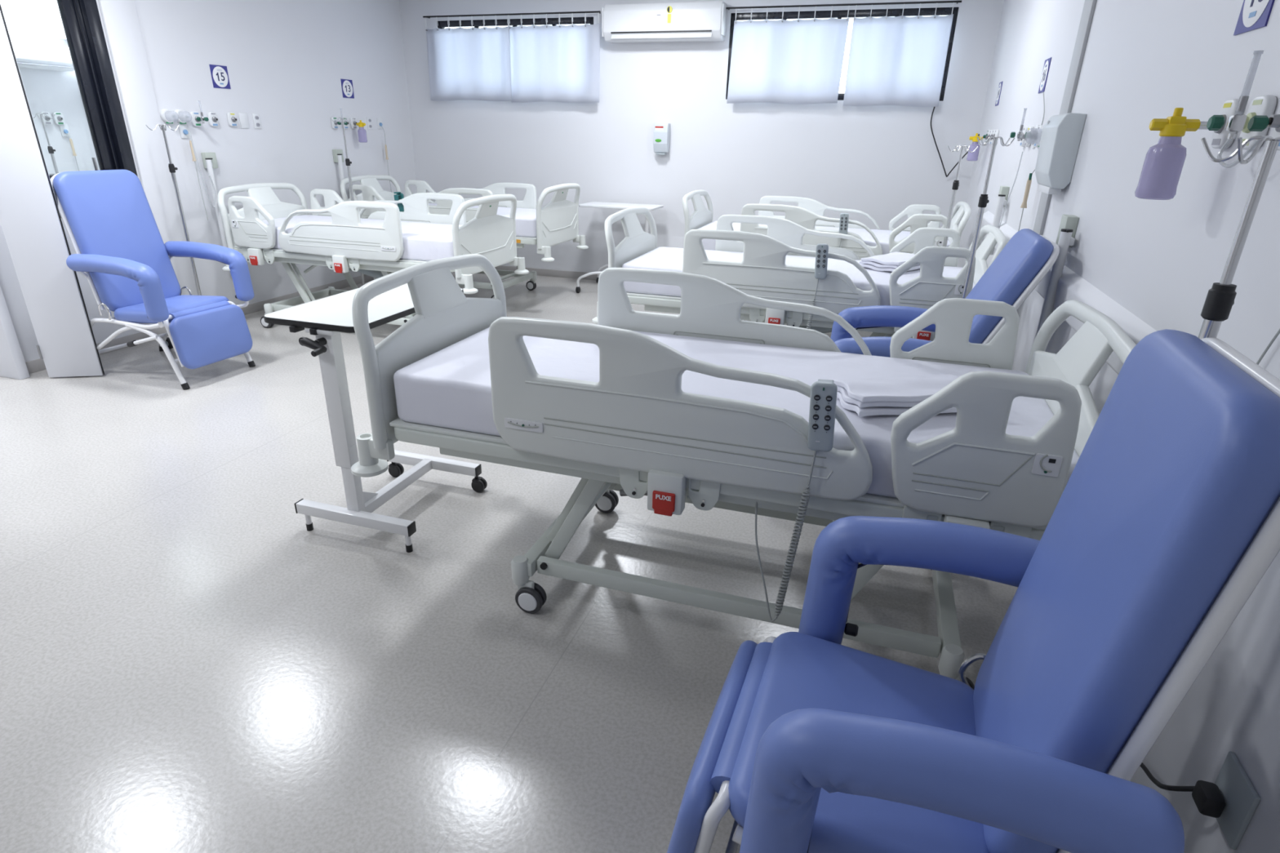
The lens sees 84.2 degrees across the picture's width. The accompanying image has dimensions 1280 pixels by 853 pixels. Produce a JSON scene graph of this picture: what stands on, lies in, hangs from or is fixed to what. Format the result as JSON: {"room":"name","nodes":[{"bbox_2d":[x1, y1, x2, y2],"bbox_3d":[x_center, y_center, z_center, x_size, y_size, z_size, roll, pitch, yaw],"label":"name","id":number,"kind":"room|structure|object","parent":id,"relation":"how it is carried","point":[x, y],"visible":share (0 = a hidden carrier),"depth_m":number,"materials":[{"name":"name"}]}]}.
{"room":"hospital room","nodes":[
{"label":"hospital room","id":0,"kind":"room"},
{"bbox_2d":[0,0,66,39],"bbox_3d":[-6.430,-2.467,2.952,0.060,0.660,7.800,8,23,16],"label":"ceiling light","id":1,"kind":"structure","parent":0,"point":[40,18],"depth_m":6.19,"materials":[{"name":"white plastic"}]},
{"bbox_2d":[8,32,100,173],"bbox_3d":[-6.545,-1.456,3.431,0.150,2.900,7.850,8,23,16],"label":"wall","id":2,"kind":"structure","parent":0,"point":[51,91],"depth_m":6.53,"materials":[{"name":"white paint"}]},
{"bbox_2d":[11,40,74,71],"bbox_3d":[-5.335,-3.205,6.104,0.190,0.200,0.800,8,23,16],"label":"air conditioner","id":3,"kind":"object","parent":2,"relation":"attached to","point":[32,55],"visible":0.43,"depth_m":6.19,"materials":[{"name":"white plastic"}]},
{"bbox_2d":[40,111,52,124],"bbox_3d":[-5.375,-2.796,6.420,0.050,0.110,0.085,8,23,16],"label":"outlet","id":4,"kind":"object","parent":2,"relation":"attached to","point":[47,121],"visible":0.73,"depth_m":6.42,"materials":[{"name":"white plastic"}]},
{"bbox_2d":[52,111,64,124],"bbox_3d":[-5.341,-2.835,6.517,0.050,0.110,0.085,8,23,16],"label":"outlet","id":5,"kind":"object","parent":2,"relation":"attached to","point":[59,119],"visible":0.99,"depth_m":6.50,"materials":[{"name":"white plastic"}]},
{"bbox_2d":[58,124,79,171],"bbox_3d":[-5.331,-2.538,6.668,0.065,0.575,0.075,8,23,16],"label":"nurse call","id":6,"kind":"object","parent":2,"relation":"attached to","point":[64,131],"visible":0.84,"depth_m":6.60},
{"bbox_2d":[0,0,417,362],"bbox_3d":[-4.210,-1.544,3.769,0.120,2.900,9.950,8,23,16],"label":"wall","id":7,"kind":"structure","parent":0,"point":[286,61],"depth_m":6.22,"materials":[{"name":"white paint"}]},
{"bbox_2d":[0,285,30,379],"bbox_3d":[-4.316,-1.098,3.550,0.260,2.240,1.550,8,23,16],"label":"trim","id":8,"kind":"structure","parent":7,"relation":"attached to","point":[12,362],"depth_m":4.51,"materials":[{"name":"paint"}]},
{"bbox_2d":[48,0,137,178],"bbox_3d":[-3.878,-2.217,4.537,0.130,1.270,0.990,8,23,16],"label":"door frame","id":9,"kind":"structure","parent":7,"relation":"in","point":[81,19],"depth_m":4.87,"materials":[{"name":"black metal"}]},
{"bbox_2d":[97,0,197,295],"bbox_3d":[-3.627,-2.130,5.216,0.024,2.900,0.260,8,23,16],"label":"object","id":10,"kind":"structure","parent":7,"relation":"attached to","point":[120,19],"depth_m":5.16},
{"bbox_2d":[160,108,175,123],"bbox_3d":[-3.527,-2.334,5.325,0.098,0.101,0.099,8,23,16],"label":"vacuum regulator","id":11,"kind":"object","parent":7,"relation":"attached to","point":[166,115],"visible":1,"depth_m":5.32,"materials":[{"name":"white plastic"}]},
{"bbox_2d":[173,109,189,124],"bbox_3d":[-3.492,-2.375,5.427,0.098,0.101,0.099,8,23,16],"label":"vacuum regulator","id":12,"kind":"object","parent":7,"relation":"attached to","point":[181,117],"visible":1,"depth_m":5.42,"materials":[{"name":"white plastic"}]},
{"bbox_2d":[177,122,208,220],"bbox_3d":[-3.513,-2.005,5.596,0.065,0.725,0.075,8,23,16],"label":"nurse call","id":13,"kind":"object","parent":7,"relation":"attached to","point":[184,130],"visible":0.94,"depth_m":5.50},
{"bbox_2d":[190,111,202,126],"bbox_3d":[-3.473,-2.413,5.558,0.050,0.110,0.085,8,23,16],"label":"outlet","id":14,"kind":"object","parent":7,"relation":"attached to","point":[193,115],"visible":0.97,"depth_m":5.54,"materials":[{"name":"white plastic"}]},
{"bbox_2d":[196,111,208,123],"bbox_3d":[-3.406,-2.441,5.495,0.098,0.162,0.030,8,23,16],"label":"flowmeter","id":15,"kind":"object","parent":14,"relation":"attached to","point":[202,119],"visible":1,"depth_m":5.51,"materials":[{"name":"green plastic"}]},
{"bbox_2d":[188,130,216,208],"bbox_3d":[-3.434,-2.018,5.580,0.010,0.575,0.130,8,23,16],"label":"hose","id":16,"kind":"object","parent":15,"relation":"attached to","point":[214,206],"visible":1,"depth_m":5.59,"materials":[{"name":"white plastic"}]},
{"bbox_2d":[25,271,381,373],"bbox_3d":[-3.344,-1.195,6.664,0.012,0.079,4.538,8,23,16],"label":"baseboard","id":17,"kind":"structure","parent":7,"relation":"attached to","point":[37,365],"depth_m":6.27,"materials":[{"name":"plastic"}]},
{"bbox_2d":[207,111,218,126],"bbox_3d":[-3.424,-2.473,5.698,0.050,0.110,0.085,8,23,16],"label":"outlet","id":18,"kind":"object","parent":7,"relation":"attached to","point":[213,121],"visible":0.99,"depth_m":5.68,"materials":[{"name":"white plastic"}]},
{"bbox_2d":[200,152,227,247],"bbox_3d":[-3.466,-1.778,5.853,0.072,0.910,0.111,8,23,16],"label":"conduit","id":19,"kind":"object","parent":7,"relation":"attached to","point":[209,159],"visible":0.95,"depth_m":5.73,"materials":[{"name":"white plastic"}]},
{"bbox_2d":[208,64,231,88],"bbox_3d":[-3.390,-2.825,5.719,0.006,0.168,0.165,8,23,16],"label":"sign","id":20,"kind":"object","parent":7,"relation":"attached to","point":[220,76],"visible":1,"depth_m":5.71,"materials":[{"name":"plastic"}]},
{"bbox_2d":[226,111,237,126],"bbox_3d":[-3.365,-2.543,5.864,0.050,0.110,0.085,8,23,16],"label":"outlet","id":21,"kind":"object","parent":7,"relation":"attached to","point":[232,117],"visible":1,"depth_m":5.85,"materials":[{"name":"white plastic"}]},
{"bbox_2d":[238,112,249,128],"bbox_3d":[-3.347,-2.586,5.982,0.008,0.120,0.085,8,23,16],"label":"blank plate","id":22,"kind":"object","parent":7,"relation":"attached to","point":[243,118],"visible":1,"depth_m":5.98,"materials":[{"name":"white plastic"}]},
{"bbox_2d":[252,113,262,128],"bbox_3d":[-3.302,-2.633,6.106,0.012,0.118,0.078,8,23,16],"label":"wall socket","id":23,"kind":"object","parent":7,"relation":"attached to","point":[256,118],"visible":1,"depth_m":6.10,"materials":[{"name":"white plastic"}]},
{"bbox_2d":[330,116,338,128],"bbox_3d":[-2.986,-2.981,6.949,0.050,0.110,0.085,8,23,16],"label":"outlet","id":24,"kind":"object","parent":7,"relation":"attached to","point":[334,125],"visible":0.94,"depth_m":6.94,"materials":[{"name":"white plastic"}]},
{"bbox_2d":[337,121,347,124],"bbox_3d":[-2.911,-3.015,6.909,0.098,0.162,0.030,8,23,16],"label":"flowmeter","id":25,"kind":"object","parent":24,"relation":"attached to","point":[338,122],"visible":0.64,"depth_m":6.92,"materials":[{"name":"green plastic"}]},
{"bbox_2d":[332,149,346,191],"bbox_3d":[-2.994,-2.442,7.143,0.072,0.660,0.100,8,23,16],"label":"conduit","id":26,"kind":"object","parent":7,"relation":"attached to","point":[338,157],"visible":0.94,"depth_m":7.03,"materials":[{"name":"white plastic"}]},
{"bbox_2d":[342,116,348,128],"bbox_3d":[-2.939,-3.035,7.081,0.050,0.110,0.085,8,23,16],"label":"outlet","id":27,"kind":"object","parent":7,"relation":"attached to","point":[346,126],"visible":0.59,"depth_m":7.08,"materials":[{"name":"white plastic"}]},
{"bbox_2d":[340,79,354,98],"bbox_3d":[-2.918,-3.372,7.068,0.006,0.168,0.165,8,23,16],"label":"sign","id":28,"kind":"object","parent":7,"relation":"attached to","point":[347,85],"visible":1,"depth_m":7.06,"materials":[{"name":"plastic"}]},
{"bbox_2d":[350,117,357,128],"bbox_3d":[-2.899,-3.083,7.195,0.050,0.110,0.085,8,23,16],"label":"outlet","id":29,"kind":"object","parent":7,"relation":"attached to","point":[353,126],"visible":0.99,"depth_m":7.18,"materials":[{"name":"white plastic"}]},
{"bbox_2d":[355,120,367,142],"bbox_3d":[-2.829,-3.003,7.203,0.086,0.209,0.086,-10,25,-25],"label":"bottle","id":30,"kind":"object","parent":29,"relation":"attached to","point":[362,132],"visible":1,"depth_m":7.18,"materials":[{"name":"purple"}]},
{"bbox_2d":[366,117,373,129],"bbox_3d":[-2.836,-3.183,7.433,0.012,0.118,0.078,8,23,16],"label":"wall socket","id":31,"kind":"object","parent":7,"relation":"attached to","point":[369,120],"visible":1,"depth_m":7.43,"materials":[{"name":"white plastic"}]},
{"bbox_2d":[376,117,391,191],"bbox_3d":[-2.766,-2.938,7.695,0.065,0.765,0.075,8,23,16],"label":"nurse call","id":32,"kind":"object","parent":7,"relation":"attached to","point":[379,119],"visible":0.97,"depth_m":7.60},
{"bbox_2d":[0,271,1017,852],"bbox_3d":[-2.338,0.114,3.787,8.380,0.100,10.250,8,23,16],"label":"floor","id":33,"kind":"structure","parent":0,"point":[187,665],"depth_m":2.37,"materials":[{"name":"plastic"}]},
{"bbox_2d":[32,113,58,173],"bbox_3d":[-5.239,-1.986,6.474,0.380,1.606,0.380,10,24,21],"label":"stand","id":34,"kind":"object","parent":33,"relation":"on","point":[51,150],"visible":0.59,"depth_m":6.26,"materials":[{"name":"silver metal"}]},
{"bbox_2d":[0,3,104,377],"bbox_3d":[-3.669,-1.340,4.221,0.329,2.180,0.046,-4,23,-12],"label":"door","id":35,"kind":"structure","parent":33,"relation":"on","point":[31,222],"depth_m":4.29,"materials":[{"name":"laminate"}]},
{"bbox_2d":[49,169,255,390],"bbox_3d":[-3.174,-0.974,4.591,0.976,1.275,0.754,9,24,18],"label":"recliner","id":36,"kind":"object","parent":33,"relation":"on","point":[107,215],"visible":1,"depth_m":4.48,"materials":[{"name":"blue leather"}]},
{"bbox_2d":[146,124,201,295],"bbox_3d":[-3.398,-1.427,5.308,0.380,1.541,0.380,2,22,2],"label":"stand","id":37,"kind":"object","parent":33,"relation":"on","point":[172,169],"visible":0.67,"depth_m":5.20,"materials":[{"name":"silver metal"}]},
{"bbox_2d":[330,117,364,285],"bbox_3d":[-2.637,-1.965,6.536,0.380,1.626,0.380,21,29,39],"label":"stand","id":38,"kind":"object","parent":33,"relation":"on","point":[348,162],"visible":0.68,"depth_m":6.36,"materials":[{"name":"silver metal"}]},
{"bbox_2d":[217,182,528,328],"bbox_3d":[-2.143,-1.352,5.762,2.305,1.107,0.983,8,23,16],"label":"hospital bed","id":39,"kind":"object","parent":33,"relation":"on","point":[335,236],"visible":0.84,"depth_m":5.42,"materials":[{"name":"paint"}]},
{"bbox_2d":[263,283,487,552],"bbox_3d":[-1.046,-0.069,2.989,0.567,0.900,0.824,8,23,16],"label":"table","id":40,"kind":"object","parent":33,"relation":"on","point":[326,318],"visible":0.78,"depth_m":2.77,"materials":[{"name":"white metal"}]},
{"bbox_2d":[340,174,588,298],"bbox_3d":[-1.749,-1.890,7.084,2.305,1.107,0.982,8,23,16],"label":"hospital bed","id":41,"kind":"object","parent":33,"relation":"on","point":[557,222],"visible":0.41,"depth_m":6.78,"materials":[{"name":"paint"}]},
{"bbox_2d":[575,201,663,293],"bbox_3d":[-0.235,-1.855,7.394,0.800,0.866,0.644,8,23,16],"label":"table","id":42,"kind":"object","parent":33,"relation":"on","point":[592,204],"visible":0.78,"depth_m":7.32,"materials":[{"name":"white plastic"}]},
{"bbox_2d":[351,253,1136,689],"bbox_3d":[0.242,0.068,2.455,2.305,1.107,0.987,8,23,16],"label":"hospital bed","id":43,"kind":"object","parent":33,"relation":"on","point":[705,406],"visible":0.89,"depth_m":2.07,"materials":[{"name":"paint"}]},
{"bbox_2d":[833,374,958,417],"bbox_3d":[0.773,-0.092,2.047,0.392,0.066,0.188,-3,23,-10],"label":"sheet","id":44,"kind":"object","parent":43,"relation":"on","point":[892,396],"visible":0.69,"depth_m":1.99,"materials":[{"name":"white fabric"}]},
{"bbox_2d":[592,206,1007,341],"bbox_3d":[0.931,-0.731,4.424,2.305,1.107,0.987,8,23,16],"label":"hospital bed","id":45,"kind":"object","parent":33,"relation":"on","point":[777,265],"visible":0.53,"depth_m":3.99,"materials":[{"name":"paint"}]},
{"bbox_2d":[859,252,919,271],"bbox_3d":[1.541,-0.989,4.256,0.412,0.066,0.258,-18,29,-39],"label":"sheet","id":46,"kind":"object","parent":45,"relation":"on","point":[891,261],"visible":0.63,"depth_m":4.17,"materials":[{"name":"white fabric"}]},
{"bbox_2d":[682,190,971,337],"bbox_3d":[1.487,-1.374,6.010,2.305,1.107,0.987,8,23,16],"label":"hospital bed","id":47,"kind":"object","parent":33,"relation":"on","point":[809,214],"visible":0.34,"depth_m":5.58,"materials":[{"name":"paint"}]},
{"bbox_2d":[831,228,1059,357],"bbox_3d":[1.199,-0.297,3.272,1.011,1.211,0.754,8,23,16],"label":"recliner","id":48,"kind":"object","parent":33,"relation":"on","point":[1028,256],"visible":0.29,"depth_m":2.91,"materials":[{"name":"blue leather"}]},
{"bbox_2d":[942,145,977,246],"bbox_3d":[2.108,-1.146,4.947,0.380,1.521,0.380,2,22,2],"label":"stand","id":49,"kind":"object","parent":33,"relation":"on","point":[956,183],"visible":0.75,"depth_m":4.75,"materials":[{"name":"silver metal"}]},
{"bbox_2d":[666,328,1279,852],"bbox_3d":[0.583,0.472,1.284,0.976,1.284,0.754,9,24,19],"label":"recliner","id":50,"kind":"object","parent":33,"relation":"on","point":[811,742],"visible":1,"depth_m":1.03,"materials":[{"name":"blue leather"}]},
{"bbox_2d":[961,136,1015,298],"bbox_3d":[1.643,-0.626,3.601,0.380,1.571,0.380,8,23,16],"label":"stand","id":51,"kind":"object","parent":33,"relation":"on","point":[983,201],"visible":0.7,"depth_m":3.42,"materials":[{"name":"silver metal"}]},
{"bbox_2d":[1197,135,1279,338],"bbox_3d":[0.977,0.269,1.407,0.380,1.566,0.380,8,23,16],"label":"stand","id":52,"kind":"object","parent":33,"relation":"on","point":[1220,300],"visible":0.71,"depth_m":1.17,"materials":[{"name":"silver metal"}]},
{"bbox_2d":[399,0,1004,272],"bbox_3d":[0.192,-2.944,7.389,6.100,2.900,0.150,8,23,16],"label":"wall","id":53,"kind":"structure","parent":0,"point":[879,162],"depth_m":7.15,"materials":[{"name":"white paint"}]},
{"bbox_2d":[422,10,600,18],"bbox_3d":[-1.336,-4.228,7.271,2.010,0.015,0.083,8,23,16],"label":"curtain rod","id":54,"kind":"object","parent":53,"relation":"attached to","point":[594,11],"visible":1,"depth_m":7.22,"materials":[{"name":"black metal"}]},
{"bbox_2d":[424,14,511,101],"bbox_3d":[-1.824,-3.904,7.526,1.008,0.809,0.063,8,23,16],"label":"curtain","id":55,"kind":"object","parent":54,"relation":"hanging from","point":[473,63],"visible":1,"depth_m":7.54,"materials":[{"name":"fabric"}]},
{"bbox_2d":[508,12,599,102],"bbox_3d":[-0.882,-3.765,7.254,1.012,0.819,0.064,8,23,16],"label":"curtain","id":56,"kind":"object","parent":54,"relation":"hanging from","point":[560,63],"visible":1,"depth_m":7.26,"materials":[{"name":"fabric"}]},
{"bbox_2d":[436,17,593,28],"bbox_3d":[-1.313,-3.888,7.499,1.800,0.740,0.090,8,23,16],"label":"window","id":57,"kind":"structure","parent":53,"relation":"in","point":[477,24],"depth_m":7.33,"materials":[{"name":"black metal"}]},
{"bbox_2d":[494,265,597,279],"bbox_3d":[0.195,-1.603,7.840,5.980,0.079,0.012,8,23,16],"label":"baseboard","id":58,"kind":"structure","parent":53,"relation":"attached to","point":[542,272],"depth_m":8.18,"materials":[{"name":"plastic"}]},
{"bbox_2d":[653,122,670,155],"bbox_3d":[0.221,-2.939,7.237,0.150,0.301,0.104,8,23,16],"label":"dispenser","id":59,"kind":"object","parent":53,"relation":"attached to","point":[661,136],"visible":1,"depth_m":7.20,"materials":[{"name":"white plastic"}]},
{"bbox_2d":[601,0,727,43],"bbox_3d":[0.226,-3.880,6.795,1.196,0.315,0.208,8,23,16],"label":"air conditioner","id":60,"kind":"object","parent":53,"relation":"attached to","point":[683,21],"visible":1,"depth_m":6.71,"materials":[{"name":"white plastic"}]},
{"bbox_2d":[725,7,959,101],"bbox_3d":[1.816,-3.441,6.585,2.000,0.740,0.090,8,23,16],"label":"window","id":61,"kind":"structure","parent":53,"relation":"in","point":[942,11],"depth_m":6.40,"materials":[{"name":"black metal"}]},
{"bbox_2d":[725,0,961,9],"bbox_3d":[1.778,-3.782,6.361,2.060,0.015,0.083,8,23,16],"label":"curtain rod","id":62,"kind":"object","parent":53,"relation":"attached to","point":[959,1],"visible":0.92,"depth_m":6.30,"materials":[{"name":"black metal"}]},
{"bbox_2d":[726,5,849,104],"bbox_3d":[1.360,-3.448,6.595,1.065,0.809,0.058,8,23,16],"label":"curtain","id":63,"kind":"object","parent":62,"relation":"hanging from","point":[798,61],"visible":1,"depth_m":6.60,"materials":[{"name":"fabric"}]},
{"bbox_2d":[843,2,954,106],"bbox_3d":[2.294,-3.310,6.326,0.831,0.822,0.062,8,23,16],"label":"curtain","id":64,"kind":"object","parent":62,"relation":"hanging from","point":[898,60],"visible":1,"depth_m":6.34,"materials":[{"name":"fabric"}]},
{"bbox_2d":[956,0,1279,852],"bbox_3d":[1.606,-0.713,2.070,0.150,2.900,10.250,8,23,16],"label":"wall","id":65,"kind":"structure","parent":0,"point":[1160,260],"depth_m":1.96,"materials":[{"name":"white paint"}]},
{"bbox_2d":[930,106,979,177],"bbox_3d":[2.806,-2.485,6.163,0.218,0.625,0.810,-2,23,-8],"label":"cable","id":66,"kind":"object","parent":65,"relation":"attached to","point":[965,154],"visible":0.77,"depth_m":6.49,"materials":[{"name":"black rubber"}]},
{"bbox_2d":[966,133,982,160],"bbox_3d":[2.726,-2.277,5.769,0.086,0.209,0.086,-10,25,-25],"label":"bottle","id":67,"kind":"object","parent":65,"relation":"attached to","point":[973,156],"visible":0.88,"depth_m":5.75,"materials":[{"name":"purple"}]},
{"bbox_2d":[982,128,991,143],"bbox_3d":[2.799,-2.341,5.717,0.050,0.110,0.085,8,23,16],"label":"outlet","id":68,"kind":"object","parent":65,"relation":"attached to","point":[988,130],"visible":0.52,"depth_m":5.70,"materials":[{"name":"white plastic"}]},
{"bbox_2d":[985,129,993,144],"bbox_3d":[2.749,-2.279,5.578,0.050,0.110,0.085,8,23,16],"label":"outlet","id":69,"kind":"object","parent":65,"relation":"attached to","point":[991,131],"visible":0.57,"depth_m":5.56,"materials":[{"name":"white plastic"}]},
{"bbox_2d":[987,129,995,145],"bbox_3d":[2.700,-2.222,5.437,0.050,0.110,0.085,8,23,16],"label":"outlet","id":70,"kind":"object","parent":65,"relation":"attached to","point":[993,131],"visible":0.56,"depth_m":5.42,"materials":[{"name":"white plastic"}]},
{"bbox_2d":[991,128,999,144],"bbox_3d":[2.656,-2.172,5.314,0.050,0.110,0.085,8,23,16],"label":"outlet","id":71,"kind":"object","parent":65,"relation":"attached to","point":[997,131],"visible":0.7,"depth_m":5.27,"materials":[{"name":"white plastic"}]},
{"bbox_2d":[995,81,1002,106],"bbox_3d":[2.807,-2.603,5.540,0.006,0.168,0.165,8,23,16],"label":"sign","id":72,"kind":"object","parent":65,"relation":"attached to","point":[1001,82],"visible":1,"depth_m":5.51,"materials":[{"name":"plastic"}]},
{"bbox_2d":[990,186,1009,254],"bbox_3d":[2.312,-1.331,4.571,0.057,0.410,0.250,12,25,23],"label":"conduit","id":73,"kind":"object","parent":65,"relation":"attached to","point":[1004,190],"visible":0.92,"depth_m":4.48,"materials":[{"name":"white plastic"}]},
{"bbox_2d":[998,151,1022,228],"bbox_3d":[2.173,-1.345,4.179,0.011,0.522,0.236,7,23,13],"label":"hose","id":74,"kind":"object","parent":65,"relation":"attached to","point":[1022,152],"visible":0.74,"depth_m":4.12,"materials":[{"name":"white plastic"}]},
{"bbox_2d":[1017,126,1028,146],"bbox_3d":[2.268,-1.721,4.203,0.050,0.110,0.085,8,23,16],"label":"outlet","id":75,"kind":"object","parent":65,"relation":"attached to","point":[1025,128],"visible":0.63,"depth_m":4.18,"materials":[{"name":"white plastic"}]},
{"bbox_2d":[1017,168,1035,231],"bbox_3d":[2.040,-1.149,3.732,0.065,0.595,0.075,8,23,16],"label":"nurse call","id":76,"kind":"object","parent":65,"relation":"attached to","point":[1024,205],"visible":0.45,"depth_m":3.70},
{"bbox_2d":[1021,126,1034,146],"bbox_3d":[2.218,-1.664,4.062,0.050,0.110,0.085,8,23,16],"label":"outlet","id":77,"kind":"object","parent":65,"relation":"attached to","point":[1028,140],"visible":0.77,"depth_m":4.04,"materials":[{"name":"white plastic"}]},
{"bbox_2d":[1027,126,1043,146],"bbox_3d":[2.060,-1.509,3.681,0.098,0.101,0.099,8,23,16],"label":"outlet","id":78,"kind":"object","parent":65,"relation":"attached to","point":[1042,128],"visible":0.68,"depth_m":3.68,"materials":[{"name":"white plastic"}]},
{"bbox_2d":[1031,124,1039,147],"bbox_3d":[2.190,-1.607,3.925,0.012,0.118,0.078,8,23,16],"label":"wall socket","id":79,"kind":"object","parent":65,"relation":"attached to","point":[1037,126],"visible":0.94,"depth_m":3.92,"materials":[{"name":"white plastic"}]},
{"bbox_2d":[1031,124,1044,147],"bbox_3d":[2.126,-1.556,3.798,0.050,0.110,0.085,8,23,16],"label":"outlet","id":80,"kind":"object","parent":65,"relation":"attached to","point":[1035,136],"visible":0.69,"depth_m":3.79,"materials":[{"name":"white plastic"}]},
{"bbox_2d":[1009,124,1031,141],"bbox_3d":[2.053,-1.619,3.798,0.098,0.162,0.030,8,23,16],"label":"flowmeter","id":81,"kind":"object","parent":80,"relation":"attached to","point":[1020,135],"visible":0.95,"depth_m":3.81,"materials":[{"name":"green plastic"}]},
{"bbox_2d":[1041,92,1044,124],"bbox_3d":[2.151,-1.692,3.784,0.006,0.182,0.115,6,23,12],"label":"cable","id":82,"kind":"object","parent":65,"relation":"attached to","point":[1043,92],"visible":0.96,"depth_m":3.76,"materials":[{"name":"grey plastic"}]},
{"bbox_2d":[1038,57,1051,93],"bbox_3d":[2.239,-1.942,3.919,0.006,0.168,0.165,8,23,16],"label":"sign","id":83,"kind":"object","parent":65,"relation":"attached to","point":[1047,62],"visible":1,"depth_m":3.90,"materials":[{"name":"plastic"}]},
{"bbox_2d":[1035,214,1079,335],"bbox_3d":[1.736,-0.473,3.016,0.058,0.810,0.221,12,25,25],"label":"conduit","id":84,"kind":"object","parent":65,"relation":"attached to","point":[1065,239],"visible":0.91,"depth_m":2.88,"materials":[{"name":"white plastic"}]},
{"bbox_2d":[1035,112,1086,195],"bbox_3d":[1.874,-1.226,3.186,0.100,0.331,0.330,8,23,16],"label":"dispenser","id":85,"kind":"object","parent":65,"relation":"attached to","point":[1061,135],"visible":1,"depth_m":3.06,"materials":[{"name":"white plastic"}]},
{"bbox_2d":[1032,0,1097,235],"bbox_3d":[1.996,-1.752,3.197,0.016,1.825,0.170,8,23,16],"label":"trim","id":86,"kind":"structure","parent":65,"relation":"attached to","point":[1089,6],"depth_m":3.23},
{"bbox_2d":[980,210,1156,374],"bbox_3d":[1.805,-0.647,3.133,0.044,0.175,4.900,8,23,16],"label":"trim","id":87,"kind":"structure","parent":65,"relation":"attached to","point":[1070,286],"depth_m":2.54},
{"bbox_2d":[1120,751,1225,817],"bbox_3d":[1.151,0.757,1.725,0.068,0.425,0.734,6,23,10],"label":"plug","id":88,"kind":"object","parent":65,"relation":"attached to","point":[1209,801],"visible":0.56,"depth_m":1.34,"materials":[{"name":"black plastic"}]},
{"bbox_2d":[1210,98,1243,148],"bbox_3d":[1.395,-0.727,1.701,0.050,0.110,0.085,8,23,16],"label":"outlet","id":89,"kind":"object","parent":65,"relation":"attached to","point":[1219,137],"visible":0.64,"depth_m":1.69,"materials":[{"name":"white plastic"}]},
{"bbox_2d":[1134,107,1208,199],"bbox_3d":[1.304,-0.667,1.735,0.124,0.209,0.086,8,23,16],"label":"bottle","id":90,"kind":"object","parent":89,"relation":"attached to","point":[1164,161],"visible":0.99,"depth_m":1.72,"materials":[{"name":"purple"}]},
{"bbox_2d":[1214,751,1260,849],"bbox_3d":[1.100,0.693,1.314,0.010,0.130,0.110,8,23,16],"label":"wall socket","id":91,"kind":"object","parent":65,"relation":"attached to","point":[1241,797],"visible":0.8,"depth_m":1.30,"materials":[{"name":"grey plastic"}]},
{"bbox_2d":[1233,0,1275,35],"bbox_3d":[1.442,-1.013,1.643,0.006,0.168,0.165,8,23,16],"label":"sign","id":92,"kind":"object","parent":65,"relation":"attached to","point":[1254,14],"visible":1,"depth_m":1.66,"materials":[{"name":"blue plastic"}]},
{"bbox_2d":[1239,94,1276,149],"bbox_3d":[1.347,-0.671,1.565,0.050,0.110,0.085,8,23,16],"label":"outlet","id":93,"kind":"object","parent":65,"relation":"attached to","point":[1265,104],"visible":0.55,"depth_m":1.54,"materials":[{"name":"white plastic"}]},
{"bbox_2d":[1256,328,1279,364],"bbox_3d":[1.247,-0.097,1.453,0.007,0.422,0.204,8,23,16],"label":"cable","id":94,"kind":"object","parent":65,"relation":"attached to","point":[1277,333],"visible":0.25,"depth_m":1.39,"materials":[{"name":"white plastic"}]},
{"bbox_2d":[1267,113,1279,150],"bbox_3d":[1.299,-0.616,1.428,0.050,0.110,0.085,8,23,16],"label":"outlet","id":95,"kind":"object","parent":65,"relation":"attached to","point":[1274,119],"visible":0.7,"depth_m":1.43,"materials":[{"name":"white plastic"}]},
{"bbox_2d":[1206,96,1269,138],"bbox_3d":[1.226,-0.669,1.432,0.098,0.162,0.030,8,23,16],"label":"flowmeter","id":96,"kind":"object","parent":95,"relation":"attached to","point":[1236,122],"visible":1,"depth_m":1.44,"materials":[{"name":"green plastic"}]},
{"bbox_2d":[1217,135,1261,168],"bbox_3d":[1.296,-0.595,1.536,0.018,0.066,0.160,8,23,16],"label":"hose","id":97,"kind":"object","parent":96,"relation":"attached to","point":[1250,149],"visible":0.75,"depth_m":1.54,"materials":[{"name":"white plastic"}]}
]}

